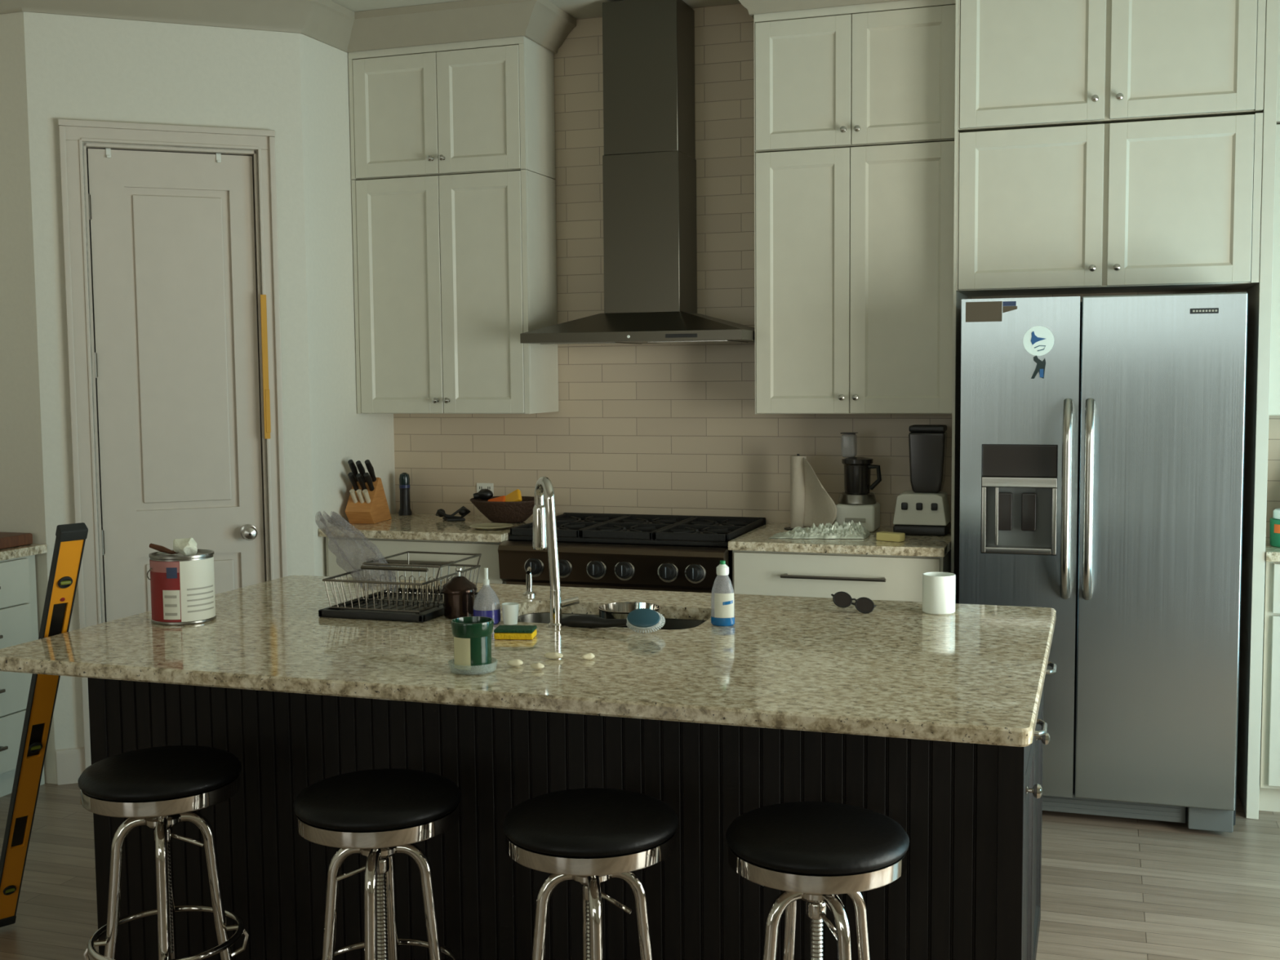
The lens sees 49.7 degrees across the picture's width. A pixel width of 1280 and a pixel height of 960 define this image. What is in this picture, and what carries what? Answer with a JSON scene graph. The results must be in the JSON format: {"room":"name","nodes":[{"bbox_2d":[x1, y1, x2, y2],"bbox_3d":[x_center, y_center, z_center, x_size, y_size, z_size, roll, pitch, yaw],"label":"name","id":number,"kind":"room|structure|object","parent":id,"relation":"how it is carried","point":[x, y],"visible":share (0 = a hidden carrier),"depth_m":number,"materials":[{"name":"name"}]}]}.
{"room":"kitchen","nodes":[
{"label":"kitchen","id":0,"kind":"room"},
{"bbox_2d":[0,11,56,784],"bbox_3d":[-2.533,-0.353,5.338,0.633,3.030,0.120,1,5,18],"label":"wall","id":1,"kind":"structure","parent":0,"point":[22,504],"depth_m":5.19,"materials":[{"name":"paint"}]},
{"bbox_2d":[23,11,314,784],"bbox_3d":[-1.821,-0.368,5.444,0.993,3.030,0.180,-2,5,-21],"label":"wall","id":2,"kind":"structure","parent":0,"point":[78,68],"depth_m":5.28,"materials":[{"name":"paint"}]},
{"bbox_2d":[56,746,84,785],"bbox_3d":[-2.185,1.098,5.306,0.100,0.135,0.014,-2,5,-21],"label":"baseboard","id":3,"kind":"structure","parent":2,"relation":"attached to","point":[70,762],"depth_m":5.30,"materials":[{"name":"paint"}]},
{"bbox_2d":[57,119,288,768],"bbox_3d":[-1.803,-0.106,5.417,0.784,2.510,0.140,-2,5,-21],"label":"trim","id":4,"kind":"structure","parent":2,"relation":"attached to","point":[72,133],"depth_m":5.27,"materials":[{"name":"paint"}]},
{"bbox_2d":[88,148,265,622],"bbox_3d":[-1.791,-0.062,5.394,0.612,2.403,0.110,-2,5,-21],"label":"door","id":5,"kind":"structure","parent":2,"relation":"in","point":[176,363],"depth_m":5.38,"materials":[{"name":"paint"}]},
{"bbox_2d":[105,148,111,157],"bbox_3d":[-2.018,-1.239,5.243,0.018,0.036,0.032,-2,5,-21],"label":"hook","id":6,"kind":"object","parent":5,"relation":"attached to","point":[108,150],"visible":1,"depth_m":5.23,"materials":[{"name":"white plastic"}]},
{"bbox_2d":[215,153,221,162],"bbox_3d":[-1.644,-1.254,5.388,0.018,0.036,0.032,-2,5,-21],"label":"hook","id":7,"kind":"object","parent":5,"relation":"attached to","point":[218,155],"visible":1,"depth_m":5.38,"materials":[{"name":"white plastic"}]},
{"bbox_2d":[260,294,271,439],"bbox_3d":[-1.477,-0.446,5.453,0.024,0.567,0.010,-2,5,-21],"label":"strip","id":8,"kind":"object","parent":2,"relation":"attached to","point":[263,297],"visible":1,"depth_m":5.45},
{"bbox_2d":[0,0,576,53],"bbox_3d":[-2.371,-1.758,4.712,4.610,0.134,1.492,-4,6,-40],"label":"trim","id":9,"kind":"structure","parent":2,"relation":"attached to","point":[330,23],"depth_m":5.47,"materials":[{"name":"paint"}]},
{"bbox_2d":[299,33,395,576],"bbox_3d":[-1.285,-0.408,5.885,0.150,3.030,0.681,1,5,18],"label":"wall","id":10,"kind":"structure","parent":0,"point":[340,434],"depth_m":5.68,"materials":[{"name":"paint"}]},
{"bbox_2d":[330,0,740,18],"bbox_3d":[-1.032,-1.606,1.064,6.750,0.100,9.750,1,5,18],"label":"ceiling","id":11,"kind":"structure","parent":0,"point":[578,9],"depth_m":5.54,"materials":[{"name":"paint"}]},
{"bbox_2d":[0,782,1279,959],"bbox_3d":[-1.003,1.505,1.305,6.750,0.080,9.750,1,5,18],"label":"floor","id":12,"kind":"structure","parent":0,"point":[1113,888],"depth_m":4.15,"materials":[{"name":"brown wood"}]},
{"bbox_2d":[0,555,44,797],"bbox_3d":[-2.855,0.796,4.370,0.664,0.893,2.075,1,5,18],"label":"base cabinet","id":13,"kind":"object","parent":12,"relation":"on","point":[19,624],"visible":0.7,"depth_m":5.09,"materials":[{"name":"paint"}]},
{"bbox_2d":[0,543,47,560],"bbox_3d":[-2.874,0.334,4.330,0.639,0.034,2.098,1,5,18],"label":"countertop","id":14,"kind":"structure","parent":13,"relation":"on","point":[33,548],"depth_m":5.11,"materials":[{"name":"stone"}]},
{"bbox_2d":[0,532,32,549],"bbox_3d":[-2.637,0.254,4.824,0.420,0.044,0.955,1,5,18],"label":"cutting board","id":15,"kind":"object","parent":14,"relation":"on","point":[7,540],"visible":1,"depth_m":5.14,"materials":[{"name":"brown wood"}]},
{"bbox_2d":[0,522,88,927],"bbox_3d":[-1.568,0.682,3.575,0.067,1.201,0.778,-4,6,-40],"label":"spirit level","id":16,"kind":"object","parent":12,"relation":"on","point":[70,539],"visible":0.98,"depth_m":3.54,"materials":[{"name":"yellow metal"}]},
{"bbox_2d":[77,745,248,959],"bbox_3d":[-1.032,0.967,3.012,0.334,0.729,0.334,1,5,18],"label":"bar stool","id":17,"kind":"object","parent":12,"relation":"on","point":[159,788],"visible":1,"depth_m":2.94,"materials":[{"name":"black leather"}]},
{"bbox_2d":[293,768,461,959],"bbox_3d":[-0.527,0.978,2.822,0.334,0.726,0.334,1,5,18],"label":"bar stool","id":18,"kind":"object","parent":12,"relation":"on","point":[377,815],"visible":1,"depth_m":2.75,"materials":[{"name":"black leather"}]},
{"bbox_2d":[325,537,506,584],"bbox_3d":[-0.815,0.662,5.818,0.806,0.898,0.664,1,5,18],"label":"base cabinet","id":19,"kind":"object","parent":12,"relation":"on","point":[343,555],"visible":0.17,"depth_m":5.51,"materials":[{"name":"paint"}]},
{"bbox_2d":[318,512,533,542],"bbox_3d":[-0.818,0.196,5.789,0.812,0.033,0.653,1,5,18],"label":"countertop","id":20,"kind":"structure","parent":19,"relation":"on","point":[420,526],"depth_m":5.57,"materials":[{"name":"stone"}]},
{"bbox_2d":[345,459,391,524],"bbox_3d":[-1.150,0.043,5.832,0.110,0.269,0.250,0,5,12],"label":"knife block","id":21,"kind":"object","parent":20,"relation":"on","point":[367,504],"visible":1,"depth_m":5.76,"materials":[{"name":"brown wood"}]},
{"bbox_2d":[398,472,412,515],"bbox_3d":[-1.042,0.061,6.122,0.060,0.188,0.060,1,5,18],"label":"pepper mill","id":22,"kind":"object","parent":20,"relation":"on","point":[404,477],"visible":1,"depth_m":6.10,"materials":[{"name":"black plastic"}]},
{"bbox_2d":[435,506,470,521],"bbox_3d":[-0.799,0.143,5.882,0.154,0.055,0.106,-1,4,-2],"label":"coiled cable","id":23,"kind":"object","parent":20,"relation":"on","point":[463,511],"visible":1,"depth_m":5.88,"materials":[{"name":"black plastic"}]},
{"bbox_2d":[469,523,513,529],"bbox_3d":[-0.597,0.188,5.559,0.176,0.012,0.176,1,5,18],"label":"plate","id":24,"kind":"object","parent":20,"relation":"on","point":[482,526],"visible":1,"depth_m":5.58,"materials":[{"name":"beige ceramic"}]},
{"bbox_2d":[470,496,534,523],"bbox_3d":[-0.555,0.127,5.794,0.326,0.097,0.261,1,5,18],"label":"bowl","id":25,"kind":"object","parent":20,"relation":"on","point":[513,512],"visible":0.82,"depth_m":5.71,"materials":[{"name":"wood"}]},
{"bbox_2d":[473,488,493,500],"bbox_3d":[-0.661,0.061,5.841,0.085,0.047,0.057,1,5,18],"label":"pouch","id":26,"kind":"object","parent":25,"relation":"in","point":[485,494],"visible":1,"depth_m":5.82,"materials":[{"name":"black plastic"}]},
{"bbox_2d":[487,495,505,502],"bbox_3d":[-0.599,0.094,5.764,0.088,0.058,0.045,1,5,18],"label":"snack packet","id":27,"kind":"object","parent":25,"relation":"in","point":[501,499],"visible":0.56,"depth_m":5.76,"materials":[{"name":"orange plastic"}]},
{"bbox_2d":[505,488,521,502],"bbox_3d":[-0.533,0.081,5.746,0.099,0.086,0.049,1,5,18],"label":"snack packet","id":28,"kind":"object","parent":25,"relation":"in","point":[516,495],"visible":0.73,"depth_m":5.73,"materials":[{"name":"yellow plastic"}]},
{"bbox_2d":[87,661,1057,959],"bbox_3d":[-0.129,0.835,3.505,2.247,0.899,0.976,1,5,18],"label":"kitchen island","id":29,"kind":"object","parent":12,"relation":"on","point":[969,888],"visible":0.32,"depth_m":3.03,"materials":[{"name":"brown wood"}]},
{"bbox_2d":[0,575,1056,746],"bbox_3d":[-0.207,0.379,3.349,2.290,0.032,1.287,1,5,18],"label":"island countertop","id":30,"kind":"structure","parent":29,"relation":"on","point":[975,673],"depth_m":3.01,"materials":[{"name":"stone"}]},
{"bbox_2d":[146,549,216,625],"bbox_3d":[-1.168,0.271,3.529,0.165,0.172,0.165,1,5,18],"label":"paint can","id":31,"kind":"object","parent":30,"relation":"on","point":[182,587],"visible":0.95,"depth_m":3.46,"materials":[{"name":"metal"}]},
{"bbox_2d":[149,543,177,554],"bbox_3d":[-1.218,0.176,3.534,0.084,0.027,0.015,1,5,18],"label":"stick","id":32,"kind":"object","parent":31,"relation":"on","point":[159,548],"visible":0.89,"depth_m":3.53,"materials":[{"name":"brown wood"}]},
{"bbox_2d":[173,537,199,555],"bbox_3d":[-1.151,0.169,3.506,0.063,0.046,0.058,1,5,18],"label":"crumpled paper","id":33,"kind":"object","parent":31,"relation":"on","point":[184,547],"visible":1,"depth_m":3.49,"materials":[{"name":"white paper"}]},
{"bbox_2d":[318,589,485,622],"bbox_3d":[-0.625,0.331,3.679,0.300,0.019,0.375,1,5,18],"label":"tray","id":34,"kind":"object","parent":30,"relation":"on","point":[430,614],"visible":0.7,"depth_m":3.54,"materials":[{"name":"black plastic"}]},
{"bbox_2d":[322,551,481,613],"bbox_3d":[-0.618,0.273,3.675,0.306,0.125,0.345,1,5,18],"label":"dish rack","id":35,"kind":"object","parent":34,"relation":"on","point":[395,592],"visible":0.84,"depth_m":3.59,"materials":[{"name":"metal"}]},
{"bbox_2d":[360,551,481,579],"bbox_3d":[-0.581,0.228,3.685,0.225,0.038,0.262,1,5,18],"label":"shelf","id":36,"kind":"object","parent":35,"relation":"attached to","point":[417,565],"depth_m":3.67,"materials":[{"name":"metal"}]},
{"bbox_2d":[440,566,477,618],"bbox_3d":[-0.462,0.285,3.533,0.092,0.129,0.092,1,5,18],"label":"soap dispenser","id":37,"kind":"object","parent":30,"relation":"on","point":[459,592],"visible":0.95,"depth_m":3.50,"materials":[{"name":"brown ceramic"}]},
{"bbox_2d":[444,593,475,618],"bbox_3d":[-0.462,0.317,3.535,0.082,0.066,0.082,1,5,18],"label":"jar","id":38,"kind":"object","parent":37,"relation":"on","point":[455,605],"depth_m":3.50,"materials":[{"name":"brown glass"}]},
{"bbox_2d":[473,567,500,624],"bbox_3d":[-0.382,0.287,3.439,0.068,0.139,0.068,1,5,18],"label":"liquid bottle","id":39,"kind":"object","parent":30,"relation":"on","point":[494,612],"visible":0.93,"depth_m":3.43,"materials":[{"name":"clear plastic"}]},
{"bbox_2d":[501,602,519,625],"bbox_3d":[-0.322,0.332,3.429,0.043,0.050,0.043,1,5,18],"label":"cup","id":40,"kind":"object","parent":30,"relation":"on","point":[509,610],"visible":1,"depth_m":3.41,"materials":[{"name":"white ceramic"}]},
{"bbox_2d":[493,625,537,639],"bbox_3d":[-0.293,0.359,3.249,0.092,0.024,0.060,0,4,6],"label":"sponge","id":41,"kind":"object","parent":30,"relation":"on","point":[501,632],"visible":1,"depth_m":3.22,"materials":[{"name":"yellow plastic"}]},
{"bbox_2d":[507,659,524,666],"bbox_3d":[-0.263,0.388,2.932,0.033,0.014,0.023,-4,5,-35],"label":"peel","id":42,"kind":"object","parent":30,"relation":"on","point":[513,662],"visible":1,"depth_m":2.92,"materials":[{"name":"beige food"}]},
{"bbox_2d":[523,566,535,595],"bbox_3d":[-0.313,0.283,3.850,0.036,0.084,0.072,0,4,10],"label":"soap pump","id":43,"kind":"object","parent":30,"relation":"on","point":[529,592],"visible":1,"depth_m":3.86,"materials":[{"name":"silver metal"}]},
{"bbox_2d":[530,662,544,669],"bbox_3d":[-0.214,0.390,2.897,0.030,0.014,0.020,1,5,18],"label":"peel","id":44,"kind":"object","parent":30,"relation":"on","point":[535,665],"visible":1,"depth_m":2.89,"materials":[{"name":"beige food"}]},
{"bbox_2d":[544,652,564,658],"bbox_3d":[-0.186,0.382,3.004,0.045,0.014,0.025,1,5,18],"label":"peel","id":45,"kind":"object","parent":30,"relation":"on","point":[551,655],"visible":1,"depth_m":3.00,"materials":[{"name":"beige food"}]},
{"bbox_2d":[533,475,579,627],"bbox_3d":[-0.216,0.173,3.427,0.078,0.366,0.137,-3,5,-30],"label":"faucet","id":46,"kind":"object","parent":30,"relation":"on","point":[544,524],"visible":1,"depth_m":3.37,"materials":[{"name":"silver metal"}]},
{"bbox_2d":[582,653,595,659],"bbox_3d":[-0.110,0.382,2.992,0.030,0.014,0.014,-3,5,-31],"label":"peel","id":47,"kind":"object","parent":30,"relation":"on","point":[586,656],"visible":1,"depth_m":2.99,"materials":[{"name":"beige food"}]},
{"bbox_2d":[517,612,706,629],"bbox_3d":[-0.090,0.467,3.564,0.579,0.174,0.346,1,5,18],"label":"sink","id":48,"kind":"object","parent":30,"relation":"in","point":[541,617],"visible":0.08,"depth_m":3.73,"materials":[{"name":"silver metal"}]},
{"bbox_2d":[597,601,661,629],"bbox_3d":[-0.026,0.438,3.542,0.162,0.228,0.162,1,5,18],"label":"steel bowl","id":49,"kind":"object","parent":48,"relation":"in","point":[621,610],"visible":0.24,"depth_m":3.59,"materials":[{"name":"silver metal"}]},
{"bbox_2d":[561,608,665,632],"bbox_3d":[-0.068,0.334,3.336,0.272,0.058,0.052,1,5,23],"label":"dish brush","id":50,"kind":"object","parent":30,"relation":"on","point":[644,619],"visible":1,"depth_m":3.30,"materials":[{"name":"black plastic"}]},
{"bbox_2d":[711,560,734,626],"bbox_3d":[0.203,0.276,3.382,0.059,0.159,0.044,1,5,18],"label":"dish soap bottle","id":51,"kind":"object","parent":30,"relation":"on","point":[724,603],"visible":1,"depth_m":3.37,"materials":[{"name":"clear plastic"}]},
{"bbox_2d":[831,591,875,613],"bbox_3d":[0.548,0.312,3.543,0.115,0.055,0.039,0,4,6],"label":"sunglasses","id":52,"kind":"object","parent":30,"relation":"on","point":[841,599],"visible":1,"depth_m":3.53,"materials":[{"name":"plastic"}]},
{"bbox_2d":[922,572,955,614],"bbox_3d":[0.771,0.289,3.541,0.103,0.098,0.083,-5,6,-44],"label":"mug","id":53,"kind":"object","parent":30,"relation":"on","point":[939,588],"visible":1,"depth_m":3.50,"materials":[{"name":"white ceramic"}]},
{"bbox_3d":[-0.349,0.389,2.890,0.104,0.021,0.104,1,5,18],"label":"glass dish","id":54,"kind":"object","parent":30,"relation":"on","visible":0},
{"bbox_2d":[450,616,493,672],"bbox_3d":[-0.349,0.343,2.886,0.090,0.103,0.090,1,5,18],"label":"tumbler","id":55,"kind":"object","parent":54,"relation":"on","point":[472,635],"visible":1,"depth_m":2.85,"materials":[{"name":"green glass"}]},
{"bbox_2d":[502,787,678,959],"bbox_3d":[-0.090,0.985,2.655,0.334,0.731,0.334,1,5,18],"label":"bar stool","id":56,"kind":"object","parent":12,"relation":"on","point":[589,837],"visible":1,"depth_m":2.56,"materials":[{"name":"black leather"}]},
{"bbox_2d":[497,512,765,593],"bbox_3d":[-0.014,0.650,5.508,0.897,0.955,0.728,1,5,18],"label":"range","id":57,"kind":"object","parent":12,"relation":"on","point":[638,552],"visible":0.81,"depth_m":5.22,"materials":[{"name":"grey metal"}]},
{"bbox_2d":[509,512,765,546],"bbox_3d":[0.003,0.194,5.537,0.889,0.050,0.588,1,5,18],"label":"cooktop","id":58,"kind":"object","parent":57,"relation":"in","point":[571,527],"depth_m":5.38,"materials":[{"name":"metal"}]},
{"bbox_2d":[725,801,909,959],"bbox_3d":[0.328,0.989,2.563,0.334,0.729,0.334,1,5,18],"label":"bar stool","id":59,"kind":"object","parent":12,"relation":"on","point":[813,852],"visible":1,"depth_m":2.47,"materials":[{"name":"black leather"}]},
{"bbox_2d":[732,549,951,602],"bbox_3d":[0.795,0.689,5.279,0.766,0.898,0.664,1,5,18],"label":"base cabinet","id":60,"kind":"object","parent":12,"relation":"on","point":[790,574],"visible":0.27,"depth_m":4.97,"materials":[{"name":"paint"}]},
{"bbox_2d":[728,522,951,557],"bbox_3d":[0.795,0.222,5.250,0.780,0.033,0.653,1,5,18],"label":"countertop","id":61,"kind":"structure","parent":60,"relation":"on","point":[758,539],"depth_m":5.00,"materials":[{"name":"stone"}]},
{"bbox_2d":[784,453,836,529],"bbox_3d":[0.651,0.050,5.361,0.110,0.296,0.258,-2,5,-23],"label":"paper towel roll","id":62,"kind":"object","parent":61,"relation":"on","point":[811,504],"visible":0.92,"depth_m":5.39,"materials":[{"name":"white paper"}]},
{"bbox_2d":[769,520,871,538],"bbox_3d":[0.677,0.181,5.184,0.381,0.062,0.170,0,4,8],"label":"wrap","id":63,"kind":"object","parent":61,"relation":"on","point":[850,531],"visible":1,"depth_m":5.14,"materials":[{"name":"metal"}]},
{"bbox_2d":[834,431,881,532],"bbox_3d":[0.855,0.005,5.363,0.176,0.380,0.162,1,5,18],"label":"food processor","id":64,"kind":"object","parent":61,"relation":"on","point":[857,504],"visible":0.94,"depth_m":5.31,"materials":[{"name":"white plastic"}]},
{"bbox_2d":[844,517,865,522],"bbox_3d":[0.826,0.154,5.300,0.080,0.017,0.003,1,5,18],"label":"switch","id":65,"kind":"object","parent":64,"relation":"attached to","point":[846,519],"depth_m":5.30,"materials":[{"name":"grey plastic"}]},
{"bbox_2d":[841,456,881,493],"bbox_3d":[0.862,-0.020,5.354,0.158,0.138,0.120,1,5,18],"label":"bowl","id":66,"kind":"object","parent":64,"relation":"on","point":[857,469],"depth_m":5.32,"materials":[{"name":"black plastic"}]},
{"bbox_2d":[876,531,905,542],"bbox_3d":[0.912,0.206,5.028,0.096,0.030,0.044,3,6,38],"label":"box","id":67,"kind":"object","parent":61,"relation":"on","point":[882,535],"visible":1,"depth_m":5.01,"materials":[{"name":"yellow cardboard"}]},
{"bbox_2d":[893,424,951,536],"bbox_3d":[1.073,-0.003,5.247,0.198,0.410,0.200,1,5,18],"label":"blender","id":68,"kind":"object","parent":61,"relation":"on","point":[923,509],"visible":0.99,"depth_m":5.19,"materials":[{"name":"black plastic"}]},
{"bbox_2d":[908,431,947,493],"bbox_3d":[1.093,-0.069,5.246,0.135,0.228,0.110,1,5,18],"label":"jar","id":69,"kind":"object","parent":68,"relation":"on","point":[927,449],"depth_m":5.19,"materials":[{"name":"plastic"}]},
{"bbox_2d":[951,0,968,603],"bbox_3d":[1.199,-0.356,5.176,0.011,2.990,0.443,1,5,18],"label":"gable panel","id":70,"kind":"object","parent":12,"relation":"on","point":[958,296],"visible":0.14,"depth_m":5.00,"materials":[{"name":"paint"}]},
{"bbox_2d":[959,292,1248,832],"bbox_3d":[1.617,0.265,4.883,0.899,1.789,0.776,1,5,18],"label":"refrigerator","id":71,"kind":"object","parent":12,"relation":"on","point":[1104,491],"visible":0.96,"depth_m":4.56,"materials":[{"name":"silver metal"}]},
{"bbox_2d":[965,301,1002,322],"bbox_3d":[1.155,-0.566,4.643,0.119,0.067,0.002,1,5,18],"label":"photo magnet","id":72,"kind":"object","parent":71,"relation":"attached to","point":[988,311],"visible":1,"depth_m":4.64},
{"bbox_2d":[1002,301,1017,312],"bbox_3d":[1.236,-0.578,4.615,0.047,0.038,0.002,1,5,18],"label":"sticker","id":73,"kind":"object","parent":71,"relation":"attached to","point":[1007,306],"visible":1,"depth_m":4.62,"materials":[{"name":"blue paper"}]},
{"bbox_2d":[1031,355,1045,378],"bbox_3d":[1.326,-0.376,4.600,0.047,0.077,0.004,1,5,18],"label":"magnet","id":74,"kind":"object","parent":71,"relation":"attached to","point":[1040,367],"visible":1,"depth_m":4.60},
{"bbox_2d":[1022,325,1053,355],"bbox_3d":[1.325,-0.462,4.593,0.099,0.099,0.004,1,5,18],"label":"round magnet","id":75,"kind":"object","parent":71,"relation":"attached to","point":[1038,340],"visible":1,"depth_m":4.59},
{"bbox_2d":[1235,0,1279,819],"bbox_3d":[2.166,-0.340,4.853,0.039,2.990,0.443,1,5,18],"label":"gable panel","id":76,"kind":"object","parent":12,"relation":"on","point":[1260,295],"visible":0.83,"depth_m":4.70,"materials":[{"name":"paint"}]},
{"bbox_2d":[1258,560,1279,812],"bbox_3d":[2.552,0.712,4.797,0.748,0.893,0.464,1,5,18],"label":"base cabinet","id":77,"kind":"object","parent":12,"relation":"on","point":[1269,762],"visible":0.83,"depth_m":4.74,"materials":[{"name":"paint"}]},
{"bbox_2d":[1265,537,1279,561],"bbox_3d":[2.571,0.249,4.761,0.804,0.034,0.453,1,5,18],"label":"countertop","id":78,"kind":"structure","parent":77,"relation":"on","point":[1272,553],"depth_m":4.67,"materials":[{"name":"stone"}]},
{"bbox_2d":[1269,508,1279,547],"bbox_3d":[2.261,0.167,4.804,0.132,0.128,0.132,1,5,18],"label":"plastic tub","id":79,"kind":"object","parent":78,"relation":"on","point":[1275,520],"visible":1,"depth_m":4.79,"materials":[{"name":"green plastic"}]},
{"bbox_2d":[393,3,1279,537],"bbox_3d":[1.241,-0.400,5.477,5.200,3.030,0.150,1,5,18],"label":"wall","id":80,"kind":"structure","parent":0,"point":[643,428],"depth_m":5.78,"materials":[{"name":"tile"}]},
{"bbox_2d":[348,35,555,180],"bbox_3d":[-0.794,-1.566,5.795,0.795,0.596,0.354,1,5,18],"label":"upper cabinet","id":81,"kind":"object","parent":80,"relation":"attached to","point":[487,105],"visible":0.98,"depth_m":5.66,"materials":[{"name":"paint"}]},
{"bbox_2d":[351,169,558,413],"bbox_3d":[-0.786,-0.776,5.856,0.795,0.982,0.354,1,5,18],"label":"upper cabinet","id":82,"kind":"object","parent":80,"relation":"attached to","point":[450,271],"visible":1,"depth_m":5.72,"materials":[{"name":"paint"}]},
{"bbox_2d":[476,483,493,496],"bbox_3d":[-0.681,0.046,6.075,0.080,0.065,0.006,1,5,18],"label":"wall outlet","id":83,"kind":"object","parent":80,"relation":"attached to","point":[490,486],"visible":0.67,"depth_m":6.07,"materials":[{"name":"white plastic"}]},
{"bbox_2d":[520,0,755,345],"bbox_3d":[0.028,-1.218,5.466,0.895,1.350,0.509,1,5,18],"label":"range hood","id":84,"kind":"object","parent":80,"relation":"attached to","point":[650,243],"visible":1,"depth_m":5.47,"materials":[{"name":"grey metal"}]},
{"bbox_2d":[738,0,904,17],"bbox_3d":[1.741,-1.795,4.698,3.089,0.134,0.471,2,5,25],"label":"trim","id":85,"kind":"structure","parent":80,"relation":"attached to","point":[753,6],"depth_m":5.14,"materials":[{"name":"paint"}]},
{"bbox_2d":[754,141,954,413],"bbox_3d":[0.844,-0.756,5.310,0.758,0.995,0.354,1,5,18],"label":"upper cabinet","id":86,"kind":"object","parent":80,"relation":"attached to","point":[854,246],"visible":0.98,"depth_m":5.17,"materials":[{"name":"paint"}]},
{"bbox_2d":[753,0,955,152],"bbox_3d":[0.837,-1.546,5.249,0.758,0.582,0.354,1,5,18],"label":"upper cabinet","id":87,"kind":"object","parent":80,"relation":"attached to","point":[880,73],"visible":0.95,"depth_m":5.11,"materials":[{"name":"paint"}]},
{"bbox_2d":[956,112,1262,296],"bbox_3d":[1.664,-0.963,4.953,0.992,0.558,0.477,1,5,18],"label":"upper cabinet","id":88,"kind":"object","parent":80,"relation":"attached to","point":[1170,205],"visible":1,"depth_m":4.76,"materials":[{"name":"paint"}]},
{"bbox_2d":[957,0,1266,132],"bbox_3d":[1.658,-1.549,4.908,0.992,0.598,0.477,1,5,18],"label":"upper cabinet","id":89,"kind":"object","parent":80,"relation":"attached to","point":[1023,64],"visible":1,"depth_m":4.72,"materials":[{"name":"paint"}]},
{"bbox_2d":[1268,124,1279,415],"bbox_3d":[2.554,-0.720,4.739,0.752,0.990,0.354,1,5,18],"label":"upper cabinet","id":90,"kind":"object","parent":80,"relation":"attached to","point":[1274,382],"visible":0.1,"depth_m":4.72,"materials":[{"name":"paint"}]},
{"bbox_2d":[1276,0,1279,124],"bbox_3d":[2.546,-1.513,4.678,0.752,0.592,0.354,1,5,18],"label":"upper cabinet","id":91,"kind":"object","parent":80,"relation":"attached to","point":[1278,64],"visible":0.02,"depth_m":4.67,"materials":[{"name":"paint"}]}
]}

